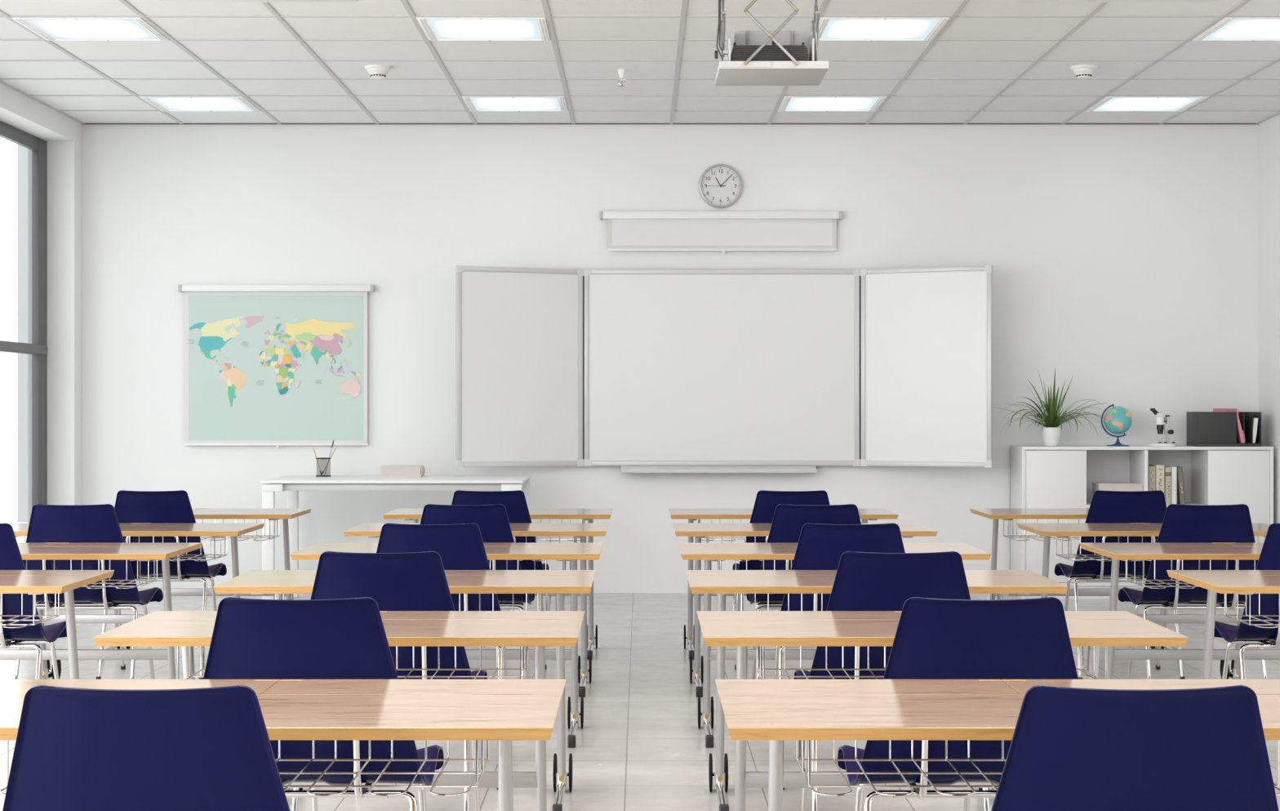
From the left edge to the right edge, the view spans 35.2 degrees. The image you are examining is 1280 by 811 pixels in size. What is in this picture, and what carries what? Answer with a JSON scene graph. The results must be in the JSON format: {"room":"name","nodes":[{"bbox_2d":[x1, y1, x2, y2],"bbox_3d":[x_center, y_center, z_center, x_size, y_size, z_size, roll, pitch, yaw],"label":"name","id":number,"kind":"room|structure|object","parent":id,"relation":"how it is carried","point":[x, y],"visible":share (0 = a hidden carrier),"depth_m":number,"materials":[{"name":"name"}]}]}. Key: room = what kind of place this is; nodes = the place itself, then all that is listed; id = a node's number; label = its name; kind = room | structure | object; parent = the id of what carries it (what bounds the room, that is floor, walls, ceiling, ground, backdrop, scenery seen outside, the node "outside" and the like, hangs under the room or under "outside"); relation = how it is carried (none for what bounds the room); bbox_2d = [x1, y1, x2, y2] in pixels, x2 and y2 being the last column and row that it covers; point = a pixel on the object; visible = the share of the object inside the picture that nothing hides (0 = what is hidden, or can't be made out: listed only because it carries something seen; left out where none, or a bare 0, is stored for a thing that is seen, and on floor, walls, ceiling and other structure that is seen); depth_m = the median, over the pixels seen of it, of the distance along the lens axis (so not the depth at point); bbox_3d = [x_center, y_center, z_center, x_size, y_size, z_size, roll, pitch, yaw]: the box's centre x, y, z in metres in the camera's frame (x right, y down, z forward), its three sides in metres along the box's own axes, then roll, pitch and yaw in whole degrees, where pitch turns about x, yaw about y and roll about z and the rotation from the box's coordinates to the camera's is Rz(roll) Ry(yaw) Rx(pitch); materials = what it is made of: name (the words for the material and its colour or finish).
{"room":"classroom","nodes":[
{"label":"classroom","id":0,"kind":"room"},
{"bbox_2d":[0,83,82,505],"bbox_3d":[-3.874,-0.316,5.237,0.300,3.331,16.475,0,0,0],"label":"wall","id":1,"kind":"structure","parent":0,"point":[63,134],"depth_m":13.29,"materials":[{"name":"paint"}]},
{"bbox_2d":[17,144,27,522],"bbox_3d":[-4.104,-0.780,13.765,0.200,3.140,0.270,0,0,0],"label":"trim","id":2,"kind":"structure","parent":1,"relation":"attached to","point":[22,151],"depth_m":13.63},
{"bbox_2d":[0,120,47,508],"bbox_3d":[-3.916,-0.303,10.743,0.065,2.867,5.086,0,0,0],"label":"window","id":3,"kind":"structure","parent":1,"relation":"in","point":[37,348],"depth_m":13.10,"materials":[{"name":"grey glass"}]},
{"bbox_2d":[27,148,31,522],"bbox_3d":[-3.988,-0.303,13.285,0.075,2.867,0.030,0,0,0],"label":"trim","id":4,"kind":"structure","parent":1,"relation":"attached to","point":[29,151],"depth_m":13.27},
{"bbox_2d":[0,0,1279,123],"bbox_3d":[0.198,-1.931,5.237,7.884,0.100,16.515,0,0,0],"label":"ceiling","id":5,"kind":"structure","parent":0,"point":[179,28],"depth_m":11.11,"materials":[{"name":"tile"}]},
{"bbox_2d":[11,17,168,40],"bbox_3d":[-2.732,-1.875,10.069,0.624,0.013,0.596,0,0,0],"label":"recessed light","id":6,"kind":"object","parent":5,"relation":"in","point":[51,28],"visible":1,"depth_m":10.06,"materials":[{"name":"grey plastic"}]},
{"bbox_2d":[139,96,260,111],"bbox_3d":[-2.732,-1.875,12.563,0.624,0.013,0.596,0,0,0],"label":"recessed light","id":7,"kind":"object","parent":5,"relation":"in","point":[171,104],"visible":1,"depth_m":12.57,"materials":[{"name":"grey plastic"}]},
{"bbox_2d":[157,0,358,2],"bbox_3d":[-1.753,-1.861,8.810,0.920,0.041,0.920,0,0,0],"label":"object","id":8,"kind":"object","parent":5,"relation":"attached to","point":[160,1],"visible":1,"depth_m":9.23,"materials":[{"name":"white plastic"}]},
{"bbox_2d":[364,64,391,79],"bbox_3d":[-1.459,-1.848,11.220,0.148,0.066,0.148,0,0,0],"label":"smoke detector","id":9,"kind":"object","parent":5,"relation":"attached to","point":[376,71],"visible":1,"depth_m":11.18,"materials":[{"name":"white plastic"}]},
{"bbox_2d":[416,17,551,40],"bbox_3d":[-0.774,-1.875,10.069,0.624,0.013,0.596,0,0,0],"label":"recessed light","id":10,"kind":"object","parent":5,"relation":"in","point":[436,28],"visible":1,"depth_m":10.06,"materials":[{"name":"grey plastic"}]},
{"bbox_2d":[462,96,568,111],"bbox_3d":[-0.774,-1.875,12.563,0.624,0.013,0.596,0,0,0],"label":"recessed light","id":11,"kind":"object","parent":5,"relation":"in","point":[478,104],"visible":1,"depth_m":12.57,"materials":[{"name":"grey plastic"}]},
{"bbox_2d":[0,0,1279,124],"bbox_3d":[0.198,-1.883,5.237,7.844,0.016,16.475,0,0,0],"label":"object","id":12,"kind":"structure","parent":5,"relation":"attached to","point":[684,2],"depth_m":11.62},
{"bbox_2d":[714,0,828,85],"bbox_3d":[0.545,-1.641,8.624,0.473,0.481,0.496,0,0,0],"label":"lift","id":13,"kind":"object","parent":5,"relation":"hanging from","point":[747,73],"visible":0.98,"depth_m":8.53,"materials":[{"name":"white metal"}]},
{"bbox_2d":[730,40,808,61],"bbox_3d":[0.541,-1.480,8.538,0.323,0.096,0.220,0,0,0],"label":"projector","id":14,"kind":"object","parent":13,"relation":"on","point":[773,52],"visible":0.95,"depth_m":8.43,"materials":[{"name":"black plastic"}]},
{"bbox_2d":[715,61,828,85],"bbox_3d":[0.554,-1.416,8.623,0.455,0.032,0.458,0,0,0],"label":"tray","id":15,"kind":"object","parent":13,"relation":"on","point":[728,73],"depth_m":8.51,"materials":[{"name":"white plastic"}]},
{"bbox_2d":[777,96,887,111],"bbox_3d":[1.183,-1.875,12.563,0.624,0.013,0.596,0,0,0],"label":"recessed light","id":16,"kind":"object","parent":5,"relation":"in","point":[788,104],"visible":1,"depth_m":12.57,"materials":[{"name":"grey plastic"}]},
{"bbox_2d":[817,17,950,40],"bbox_3d":[1.183,-1.875,10.069,0.624,0.013,0.596,0,0,0],"label":"recessed light","id":17,"kind":"object","parent":5,"relation":"in","point":[830,28],"visible":0.89,"depth_m":10.06,"materials":[{"name":"grey plastic"}]},
{"bbox_2d":[1070,64,1097,79],"bbox_3d":[2.463,-1.848,11.220,0.148,0.066,0.148,0,0,0],"label":"smoke detector","id":18,"kind":"object","parent":5,"relation":"attached to","point":[1082,71],"visible":1,"depth_m":11.18,"materials":[{"name":"white plastic"}]},
{"bbox_2d":[1084,96,1208,111],"bbox_3d":[3.141,-1.875,12.563,0.624,0.013,0.596,0,0,0],"label":"recessed light","id":19,"kind":"object","parent":5,"relation":"in","point":[1108,104],"visible":1,"depth_m":12.57,"materials":[{"name":"grey plastic"}]},
{"bbox_2d":[1191,17,1279,40],"bbox_3d":[3.141,-1.875,10.069,0.624,0.013,0.596,0,0,0],"label":"recessed light","id":20,"kind":"object","parent":5,"relation":"in","point":[1229,28],"visible":1,"depth_m":10.11,"materials":[{"name":"grey plastic"}]},
{"bbox_2d":[0,592,1279,810],"bbox_3d":[0.223,1.300,5.237,7.994,0.100,16.675,0,0,0],"label":"floor","id":21,"kind":"structure","parent":0,"point":[640,744],"depth_m":8.09,"materials":[{"name":"tile"}]},
{"bbox_2d":[0,522,76,679],"bbox_3d":[-2.221,0.818,6.814,0.505,0.864,0.493,0,0,0],"label":"chair","id":22,"kind":"object","parent":21,"relation":"on","point":[11,558],"visible":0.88,"depth_m":6.68,"materials":[{"name":"blue plastic"}]},
{"bbox_2d":[0,569,114,679],"bbox_3d":[-2.221,0.886,6.225,1.095,0.728,0.761,0,0,0],"label":"school desk","id":23,"kind":"object","parent":21,"relation":"on","point":[33,582],"visible":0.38,"depth_m":6.22,"materials":[{"name":"brown wood"}]},
{"bbox_2d":[0,593,59,627],"bbox_3d":[-2.217,0.601,6.130,0.811,0.112,0.340,0,0,0],"label":"wire basket","id":24,"kind":"object","parent":23,"relation":"on","point":[34,615],"depth_m":6.22,"materials":[{"name":"silver metal"}]},
{"bbox_2d":[13,503,163,679],"bbox_3d":[-2.221,0.818,8.095,0.505,0.864,0.493,0,0,0],"label":"chair","id":25,"kind":"object","parent":21,"relation":"on","point":[58,523],"visible":0.65,"depth_m":7.93,"materials":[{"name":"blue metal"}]},
{"bbox_2d":[0,542,201,679],"bbox_3d":[-2.221,0.886,7.507,1.095,0.728,0.761,0,0,0],"label":"school desk","id":26,"kind":"object","parent":21,"relation":"on","point":[140,551],"visible":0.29,"depth_m":7.57,"materials":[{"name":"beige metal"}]},
{"bbox_2d":[26,559,157,588],"bbox_3d":[-2.217,0.601,7.412,0.811,0.112,0.340,0,0,0],"label":"wire basket","id":27,"kind":"object","parent":26,"relation":"on","point":[145,583],"depth_m":7.44,"materials":[{"name":"silver metal"}]},
{"bbox_2d":[10,522,264,679],"bbox_3d":[-2.221,0.886,8.788,1.095,0.728,0.761,0,0,0],"label":"school desk","id":28,"kind":"object","parent":21,"relation":"on","point":[220,530],"visible":0.28,"depth_m":8.85,"materials":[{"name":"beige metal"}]},
{"bbox_2d":[24,536,227,560],"bbox_3d":[-2.217,0.601,8.693,0.811,0.112,0.340,0,0,0],"label":"wire basket","id":29,"kind":"object","parent":28,"relation":"on","point":[220,555],"depth_m":8.72,"materials":[{"name":"silver metal"}]},
{"bbox_2d":[2,684,290,810],"bbox_3d":[-0.690,0.818,2.972,0.505,0.864,0.493,0,0,0],"label":"chair","id":30,"kind":"object","parent":21,"relation":"on","point":[202,748],"visible":1,"depth_m":2.79,"materials":[{"name":"blue plastic"}]},
{"bbox_2d":[96,489,226,679],"bbox_3d":[-2.221,0.818,9.375,0.505,0.864,0.493,0,0,0],"label":"chair","id":31,"kind":"object","parent":21,"relation":"on","point":[131,506],"visible":0.56,"depth_m":9.20,"materials":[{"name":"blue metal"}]},
{"bbox_2d":[104,508,311,648],"bbox_3d":[-2.221,0.886,10.069,1.095,0.728,0.761,0,0,0],"label":"school desk","id":32,"kind":"object","parent":21,"relation":"on","point":[274,514],"visible":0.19,"depth_m":10.11,"materials":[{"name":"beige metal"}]},
{"bbox_2d":[200,518,279,540],"bbox_3d":[-2.217,0.601,9.975,0.811,0.112,0.340,0,0,0],"label":"wire basket","id":33,"kind":"object","parent":32,"relation":"on","point":[239,536],"depth_m":10.01,"materials":[{"name":"silver metal"}]},
{"bbox_2d":[0,679,566,810],"bbox_3d":[-0.690,0.886,3.663,1.095,0.728,0.761,0,0,0],"label":"school desk","id":34,"kind":"object","parent":21,"relation":"on","point":[502,710],"visible":0.46,"depth_m":3.56,"materials":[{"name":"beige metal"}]},
{"bbox_2d":[0,739,488,795],"bbox_3d":[-0.685,0.601,3.567,0.811,0.112,0.340,0,0,0],"label":"wire basket","id":35,"kind":"object","parent":34,"relation":"on","point":[448,758],"depth_m":3.60,"materials":[{"name":"silver metal"}]},
{"bbox_2d":[203,596,444,810],"bbox_3d":[-0.690,0.818,4.253,0.505,0.864,0.493,0,0,0],"label":"chair","id":36,"kind":"object","parent":21,"relation":"on","point":[252,638],"visible":0.59,"depth_m":4.08,"materials":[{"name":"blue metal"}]},
{"bbox_2d":[93,610,584,810],"bbox_3d":[-0.690,0.886,4.944,1.095,0.728,0.761,0,0,0],"label":"school desk","id":37,"kind":"object","parent":21,"relation":"on","point":[187,629],"visible":0.45,"depth_m":4.85,"materials":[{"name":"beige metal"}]},
{"bbox_2d":[177,645,528,679],"bbox_3d":[-0.685,0.601,4.849,0.811,0.112,0.340,0,0,0],"label":"wire basket","id":38,"kind":"object","parent":37,"relation":"on","point":[523,668],"depth_m":5.01,"materials":[{"name":"silver metal"}]},
{"bbox_2d":[291,551,487,810],"bbox_3d":[-0.690,0.818,5.534,0.505,0.864,0.493,0,0,0],"label":"chair","id":39,"kind":"object","parent":21,"relation":"on","point":[411,580],"visible":0.27,"depth_m":5.35,"materials":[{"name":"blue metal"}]},
{"bbox_2d":[260,475,531,610],"bbox_3d":[-1.512,0.853,12.725,1.594,0.795,0.950,0,0,0],"label":"table","id":40,"kind":"object","parent":21,"relation":"on","point":[292,484],"visible":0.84,"depth_m":12.30,"materials":[{"name":"white paint"}]},
{"bbox_2d":[379,465,425,476],"bbox_3d":[-1.526,0.420,12.950,0.269,0.070,0.180,0,0,0],"label":"book","id":41,"kind":"object","parent":40,"relation":"on","point":[385,470],"visible":1,"depth_m":12.86,"materials":[{"name":"beige paper"}]},
{"bbox_2d":[213,569,595,810],"bbox_3d":[-0.690,0.886,6.225,1.095,0.728,0.761,0,0,0],"label":"school desk","id":42,"kind":"object","parent":21,"relation":"on","point":[278,582],"visible":0.35,"depth_m":6.11,"materials":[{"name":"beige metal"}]},
{"bbox_2d":[275,593,551,610],"bbox_3d":[-0.685,0.601,6.130,0.811,0.112,0.340,0,0,0],"label":"wire basket","id":43,"kind":"object","parent":42,"relation":"on","point":[291,594],"depth_m":6.30,"materials":[{"name":"silver metal"}]},
{"bbox_2d":[376,522,506,789],"bbox_3d":[-0.690,0.818,6.814,0.505,0.864,0.493,0,0,0],"label":"chair","id":44,"kind":"object","parent":21,"relation":"on","point":[460,546],"visible":0.17,"depth_m":6.63,"materials":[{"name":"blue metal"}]},
{"bbox_2d":[289,542,603,747],"bbox_3d":[-0.690,0.886,7.507,1.095,0.728,0.761,0,0,0],"label":"school desk","id":45,"kind":"object","parent":21,"relation":"on","point":[571,552],"visible":0.28,"depth_m":7.52,"materials":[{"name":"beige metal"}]},
{"bbox_2d":[489,559,565,569],"bbox_3d":[-0.685,0.601,7.412,0.811,0.112,0.340,0,0,0],"label":"wire basket","id":46,"kind":"object","parent":45,"relation":"on","point":[563,560],"depth_m":7.58,"materials":[{"name":"silver metal"}]},
{"bbox_2d":[343,522,608,697],"bbox_3d":[-0.690,0.886,8.788,1.095,0.728,0.761,0,0,0],"label":"school desk","id":47,"kind":"object","parent":21,"relation":"on","point":[582,530],"visible":0.37,"depth_m":8.67,"materials":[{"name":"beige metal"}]},
{"bbox_2d":[519,536,577,560],"bbox_3d":[-0.685,0.601,8.693,0.811,0.112,0.340,0,0,0],"label":"wire basket","id":48,"kind":"object","parent":47,"relation":"on","point":[526,536],"depth_m":8.73,"materials":[{"name":"silver metal"}]},
{"bbox_2d":[420,503,534,679],"bbox_3d":[-0.690,0.818,8.095,0.505,0.864,0.493,0,0,0],"label":"chair","id":49,"kind":"object","parent":21,"relation":"on","point":[492,520],"visible":0.32,"depth_m":7.91,"materials":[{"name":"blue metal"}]},
{"bbox_2d":[382,508,612,659],"bbox_3d":[-0.690,0.886,10.069,1.095,0.728,0.761,0,0,0],"label":"school desk","id":50,"kind":"object","parent":21,"relation":"on","point":[588,514],"visible":0.31,"depth_m":9.96,"materials":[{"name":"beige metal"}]},
{"bbox_2d":[417,518,584,540],"bbox_3d":[-0.685,0.601,9.975,0.811,0.112,0.340,0,0,0],"label":"wire basket","id":51,"kind":"object","parent":50,"relation":"on","point":[583,519],"depth_m":9.88,"materials":[{"name":"silver metal"}]},
{"bbox_2d":[451,489,548,669],"bbox_3d":[-0.690,0.818,9.375,0.505,0.864,0.493,0,0,0],"label":"chair","id":52,"kind":"object","parent":21,"relation":"on","point":[515,504],"visible":0.14,"depth_m":9.19,"materials":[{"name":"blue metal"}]},
{"bbox_2d":[732,489,830,669],"bbox_3d":[0.690,0.818,9.375,0.505,0.864,0.493,0,0,0],"label":"chair","id":53,"kind":"object","parent":21,"relation":"on","point":[766,503],"visible":0.19,"depth_m":9.19,"materials":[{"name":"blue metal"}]},
{"bbox_2d":[668,508,898,659],"bbox_3d":[0.690,0.886,10.069,1.095,0.728,0.761,0,0,0],"label":"school desk","id":54,"kind":"object","parent":21,"relation":"on","point":[692,514],"visible":0.36,"depth_m":9.96,"materials":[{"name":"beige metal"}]},
{"bbox_2d":[697,518,865,540],"bbox_3d":[0.694,0.601,9.975,0.811,0.112,0.340,0,0,0],"label":"wire basket","id":55,"kind":"object","parent":54,"relation":"on","point":[699,519],"depth_m":9.95,"materials":[{"name":"silver metal"}]},
{"bbox_2d":[746,503,861,679],"bbox_3d":[0.690,0.818,8.095,0.505,0.864,0.493,0,0,0],"label":"chair","id":56,"kind":"object","parent":21,"relation":"on","point":[788,522],"visible":0.32,"depth_m":7.91,"materials":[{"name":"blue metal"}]},
{"bbox_2d":[672,522,937,697],"bbox_3d":[0.690,0.886,8.788,1.095,0.728,0.761,0,0,0],"label":"school desk","id":57,"kind":"object","parent":21,"relation":"on","point":[698,530],"visible":0.4,"depth_m":8.74,"materials":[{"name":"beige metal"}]},
{"bbox_2d":[706,536,762,560],"bbox_3d":[0.694,0.601,8.693,0.811,0.112,0.340,0,0,0],"label":"wire basket","id":58,"kind":"object","parent":57,"relation":"on","point":[707,537],"depth_m":8.73,"materials":[{"name":"silver metal"}]},
{"bbox_2d":[678,542,991,747],"bbox_3d":[0.690,0.886,7.507,1.095,0.728,0.761,0,0,0],"label":"school desk","id":59,"kind":"object","parent":21,"relation":"on","point":[709,552],"visible":0.41,"depth_m":7.52,"materials":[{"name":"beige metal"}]},
{"bbox_2d":[717,559,791,569],"bbox_3d":[0.694,0.601,7.412,0.811,0.112,0.340,0,0,0],"label":"wire basket","id":60,"kind":"object","parent":59,"relation":"on","point":[719,561],"depth_m":7.58,"materials":[{"name":"silver metal"}]},
{"bbox_2d":[774,522,905,789],"bbox_3d":[0.690,0.818,6.814,0.505,0.864,0.493,0,0,0],"label":"chair","id":61,"kind":"object","parent":21,"relation":"on","point":[820,546],"visible":0.16,"depth_m":6.63,"materials":[{"name":"blue plastic"}]},
{"bbox_2d":[685,569,1068,810],"bbox_3d":[0.690,0.886,6.225,1.095,0.728,0.761,0,0,0],"label":"school desk","id":62,"kind":"object","parent":21,"relation":"on","point":[722,583],"visible":0.47,"depth_m":6.11,"materials":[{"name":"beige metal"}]},
{"bbox_2d":[733,593,1008,610],"bbox_3d":[0.694,0.601,6.130,0.811,0.112,0.340,0,0,0],"label":"wire basket","id":63,"kind":"object","parent":62,"relation":"on","point":[999,595],"depth_m":6.30,"materials":[{"name":"silver metal"}]},
{"bbox_2d":[793,551,989,810],"bbox_3d":[0.690,0.818,5.534,0.505,0.864,0.493,0,0,0],"label":"chair","id":64,"kind":"object","parent":21,"relation":"on","point":[864,580],"visible":0.26,"depth_m":5.36,"materials":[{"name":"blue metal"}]},
{"bbox_2d":[696,610,1187,810],"bbox_3d":[0.690,0.886,4.944,1.095,0.728,0.761,0,0,0],"label":"school desk","id":65,"kind":"object","parent":21,"relation":"on","point":[743,629],"visible":0.44,"depth_m":4.85,"materials":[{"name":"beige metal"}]},
{"bbox_2d":[756,645,1107,679],"bbox_3d":[0.694,0.601,4.849,0.811,0.112,0.340,0,0,0],"label":"wire basket","id":66,"kind":"object","parent":65,"relation":"on","point":[1090,654],"depth_m":5.01,"materials":[{"name":"silver metal"}]},
{"bbox_2d":[837,596,1078,810],"bbox_3d":[0.690,0.818,4.253,0.505,0.864,0.493,0,0,0],"label":"chair","id":67,"kind":"object","parent":21,"relation":"on","point":[935,638],"visible":0.52,"depth_m":4.08,"materials":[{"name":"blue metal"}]},
{"bbox_2d":[715,679,1279,810],"bbox_3d":[0.690,0.886,3.663,1.095,0.728,0.761,0,0,0],"label":"school desk","id":68,"kind":"object","parent":21,"relation":"on","point":[774,710],"visible":0.48,"depth_m":3.56,"materials":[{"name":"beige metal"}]},
{"bbox_2d":[796,739,1279,795],"bbox_3d":[0.694,0.601,3.567,0.811,0.112,0.340,0,0,0],"label":"wire basket","id":69,"kind":"object","parent":68,"relation":"on","point":[808,773],"depth_m":3.60,"materials":[{"name":"silver metal"}]},
{"bbox_2d":[969,508,1176,648],"bbox_3d":[2.220,0.886,10.069,1.095,0.728,0.761,0,0,0],"label":"school desk","id":70,"kind":"object","parent":21,"relation":"on","point":[1008,514],"visible":0.23,"depth_m":10.11,"materials":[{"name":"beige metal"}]},
{"bbox_2d":[1003,518,1079,540],"bbox_3d":[2.224,0.601,9.975,0.811,0.112,0.340,0,0,0],"label":"wire basket","id":71,"kind":"object","parent":70,"relation":"on","point":[1020,536],"depth_m":10.01,"materials":[{"name":"silver metal"}]},
{"bbox_2d":[1054,489,1185,679],"bbox_3d":[2.220,0.818,9.375,0.505,0.864,0.493,0,0,0],"label":"chair","id":72,"kind":"object","parent":21,"relation":"on","point":[1106,506],"visible":0.51,"depth_m":9.20,"materials":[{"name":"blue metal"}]},
{"bbox_2d":[991,684,1278,810],"bbox_3d":[0.690,0.818,2.972,0.505,0.864,0.493,0,0,0],"label":"chair","id":73,"kind":"object","parent":21,"relation":"on","point":[1071,748],"visible":1,"depth_m":2.79,"materials":[{"name":"blue plastic"}]},
{"bbox_2d":[1009,444,1273,598],"bbox_3d":[3.276,0.758,13.258,1.625,0.984,0.424,0,0,0],"label":"base cabinet","id":74,"kind":"object","parent":21,"relation":"on","point":[1042,476],"visible":0.51,"depth_m":13.05,"materials":[{"name":"white paint"}]},
{"bbox_2d":[995,368,1108,445],"bbox_3d":[2.705,0.007,13.153,0.803,0.518,0.592,0,0,0],"label":"potted plant","id":75,"kind":"object","parent":74,"relation":"on","point":[1051,432],"visible":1,"depth_m":13.18,"materials":[{"name":"green plant"}]},
{"bbox_2d":[1101,404,1132,445],"bbox_3d":[3.130,0.128,13.250,0.183,0.276,0.183,0,0,40],"label":"desk globe","id":76,"kind":"object","parent":74,"relation":"on","point":[1117,420],"visible":1,"depth_m":13.19},
{"bbox_2d":[1149,463,1164,495],"bbox_3d":[3.366,0.514,13.170,0.056,0.257,0.171,0,0,0],"label":"book","id":77,"kind":"object","parent":74,"relation":"on","point":[1160,468],"visible":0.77,"depth_m":13.09,"materials":[{"name":"beige paper"}]},
{"bbox_2d":[1148,407,1177,446],"bbox_3d":[3.408,0.140,13.200,0.184,0.252,0.180,0,0,0],"label":"microscope","id":78,"kind":"object","parent":74,"relation":"on","point":[1161,419],"visible":1,"depth_m":13.18,"materials":[{"name":"metal"}]},
{"bbox_2d":[1164,466,1171,504],"bbox_3d":[3.419,0.521,13.175,0.040,0.243,0.171,0,0,0],"label":"book","id":79,"kind":"object","parent":74,"relation":"on","point":[1167,469],"visible":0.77,"depth_m":13.09,"materials":[{"name":"beige paper"}]},
{"bbox_2d":[1167,466,1177,503],"bbox_3d":[3.457,0.520,13.170,0.034,0.245,0.171,0,0,0],"label":"book","id":80,"kind":"object","parent":74,"relation":"on","point":[1174,469],"visible":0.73,"depth_m":13.09,"materials":[{"name":"white paper"}]},
{"bbox_2d":[1175,466,1185,504],"bbox_3d":[3.505,0.521,13.175,0.053,0.247,0.171,0,0,0],"label":"book","id":81,"kind":"object","parent":74,"relation":"on","point":[1180,487],"visible":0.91,"depth_m":13.09,"materials":[{"name":"paper"}]},
{"bbox_2d":[1166,502,1208,507],"bbox_3d":[3.473,0.653,13.259,0.386,0.020,0.406,0,0,0],"label":"shelf","id":82,"kind":"object","parent":74,"relation":"attached to","point":[1186,503],"depth_m":13.15,"materials":[{"name":"white paint"}]},
{"bbox_2d":[1186,411,1262,446],"bbox_3d":[3.816,0.154,13.220,0.413,0.224,0.280,0,0,0],"label":"file organiser","id":83,"kind":"object","parent":74,"relation":"on","point":[1203,428],"visible":1,"depth_m":13.09,"materials":[{"name":"grey plastic"}]},
{"bbox_2d":[1213,408,1244,442],"bbox_3d":[3.849,0.131,13.213,0.141,0.224,0.237,0,0,0],"label":"folder","id":84,"kind":"object","parent":83,"relation":"in","point":[1240,433],"visible":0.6,"depth_m":13.11,"materials":[{"name":"pink plastic"}]},
{"bbox_3d":[3.120,0.609,13.185,0.291,0.068,0.190,0,0,0],"label":"book","id":85,"kind":"object","parent":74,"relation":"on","visible":0},
{"bbox_2d":[1091,482,1143,493],"bbox_3d":[3.114,0.540,13.180,0.300,0.069,0.190,0,0,0],"label":"book","id":86,"kind":"object","parent":85,"relation":"on","point":[1129,486],"visible":0.63,"depth_m":13.09,"materials":[{"name":"white paper"}]},
{"bbox_2d":[1017,522,1270,679],"bbox_3d":[2.220,0.886,8.788,1.095,0.728,0.761,0,0,0],"label":"school desk","id":87,"kind":"object","parent":21,"relation":"on","point":[1047,530],"visible":0.29,"depth_m":8.85,"materials":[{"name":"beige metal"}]},
{"bbox_2d":[1055,536,1257,560],"bbox_3d":[2.224,0.601,8.693,0.811,0.112,0.340,0,0,0],"label":"wire basket","id":88,"kind":"object","parent":87,"relation":"on","point":[1060,555],"depth_m":8.72,"materials":[{"name":"silver metal"}]},
{"bbox_2d":[1079,542,1279,679],"bbox_3d":[2.220,0.886,7.507,1.095,0.728,0.761,0,0,0],"label":"school desk","id":89,"kind":"object","parent":21,"relation":"on","point":[1134,551],"visible":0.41,"depth_m":7.56,"materials":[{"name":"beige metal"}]},
{"bbox_2d":[1125,559,1255,588],"bbox_3d":[2.224,0.601,7.412,0.811,0.112,0.340,0,0,0],"label":"wire basket","id":90,"kind":"object","parent":89,"relation":"on","point":[1131,580],"depth_m":7.44,"materials":[{"name":"silver metal"}]},
{"bbox_2d":[1117,503,1267,679],"bbox_3d":[2.220,0.818,8.095,0.505,0.864,0.493,0,0,0],"label":"chair","id":91,"kind":"object","parent":21,"relation":"on","point":[1222,523],"visible":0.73,"depth_m":7.93,"materials":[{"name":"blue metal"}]},
{"bbox_2d":[1166,569,1279,679],"bbox_3d":[2.220,0.886,6.225,1.095,0.728,0.761,0,0,0],"label":"school desk","id":92,"kind":"object","parent":21,"relation":"on","point":[1246,582],"visible":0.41,"depth_m":6.22,"materials":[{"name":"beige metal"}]},
{"bbox_2d":[1224,593,1279,627],"bbox_3d":[2.224,0.601,6.130,0.811,0.112,0.340,0,0,0],"label":"wire basket","id":93,"kind":"object","parent":92,"relation":"on","point":[1250,615],"depth_m":6.16,"materials":[{"name":"silver metal"}]},
{"bbox_2d":[1213,522,1279,679],"bbox_3d":[2.220,0.818,6.814,0.505,0.864,0.493,0,0,0],"label":"chair","id":94,"kind":"object","parent":21,"relation":"on","point":[1255,637],"visible":0.75,"depth_m":6.68,"materials":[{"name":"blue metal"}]},
{"bbox_2d":[82,124,1257,592],"bbox_3d":[0.123,-0.316,13.550,8.294,3.331,0.150,0,0,0],"label":"wall","id":95,"kind":"structure","parent":0,"point":[1123,258],"depth_m":13.47,"materials":[{"name":"paint"}]},
{"bbox_2d":[177,284,374,448],"bbox_3d":[-2.422,-0.258,13.441,1.298,1.088,0.067,0,0,0],"label":"map","id":96,"kind":"object","parent":95,"relation":"attached to","point":[266,365],"visible":1,"depth_m":13.44,"materials":[{"name":"multicoloured paper"}]},
{"bbox_2d":[84,123,1255,124],"bbox_3d":[0.198,-1.877,13.466,7.844,0.007,0.018,0,0,0],"label":"trim","id":97,"kind":"structure","parent":95,"relation":"attached to","point":[85,123],"depth_m":13.46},
{"bbox_2d":[599,210,842,253],"bbox_3d":[0.533,-1.149,13.441,1.613,0.282,0.067,0,0,0],"label":"projection screen","id":98,"kind":"object","parent":95,"relation":"attached to","point":[723,231],"visible":1,"depth_m":13.45,"materials":[{"name":"white paint"}]},
{"bbox_2d":[698,164,742,208],"bbox_3d":[0.533,-1.461,13.455,0.294,0.294,0.040,0,0,0],"label":"wall clock","id":99,"kind":"object","parent":95,"relation":"attached to","point":[720,185],"visible":1,"depth_m":13.46,"materials":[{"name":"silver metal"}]},
{"bbox_2d":[454,265,992,473],"bbox_3d":[0.538,-0.229,13.254,3.479,1.350,0.442,0,0,0],"label":"whiteboard","id":100,"kind":"object","parent":95,"relation":"attached to","point":[637,371],"visible":1,"depth_m":13.39,"materials":[{"name":"plastic"}]},
{"bbox_2d":[621,465,817,473],"bbox_3d":[0.515,0.421,13.365,1.292,0.050,0.130,0,0,0],"label":"tray","id":101,"kind":"object","parent":100,"relation":"on","point":[624,468],"depth_m":13.30,"materials":[{"name":"metal"}]},
{"bbox_2d":[1257,114,1279,523],"bbox_3d":[4.195,-0.316,5.237,0.150,3.331,16.475,0,0,0],"label":"wall","id":102,"kind":"structure","parent":0,"point":[1268,131],"depth_m":13.23,"materials":[{"name":"paint"}]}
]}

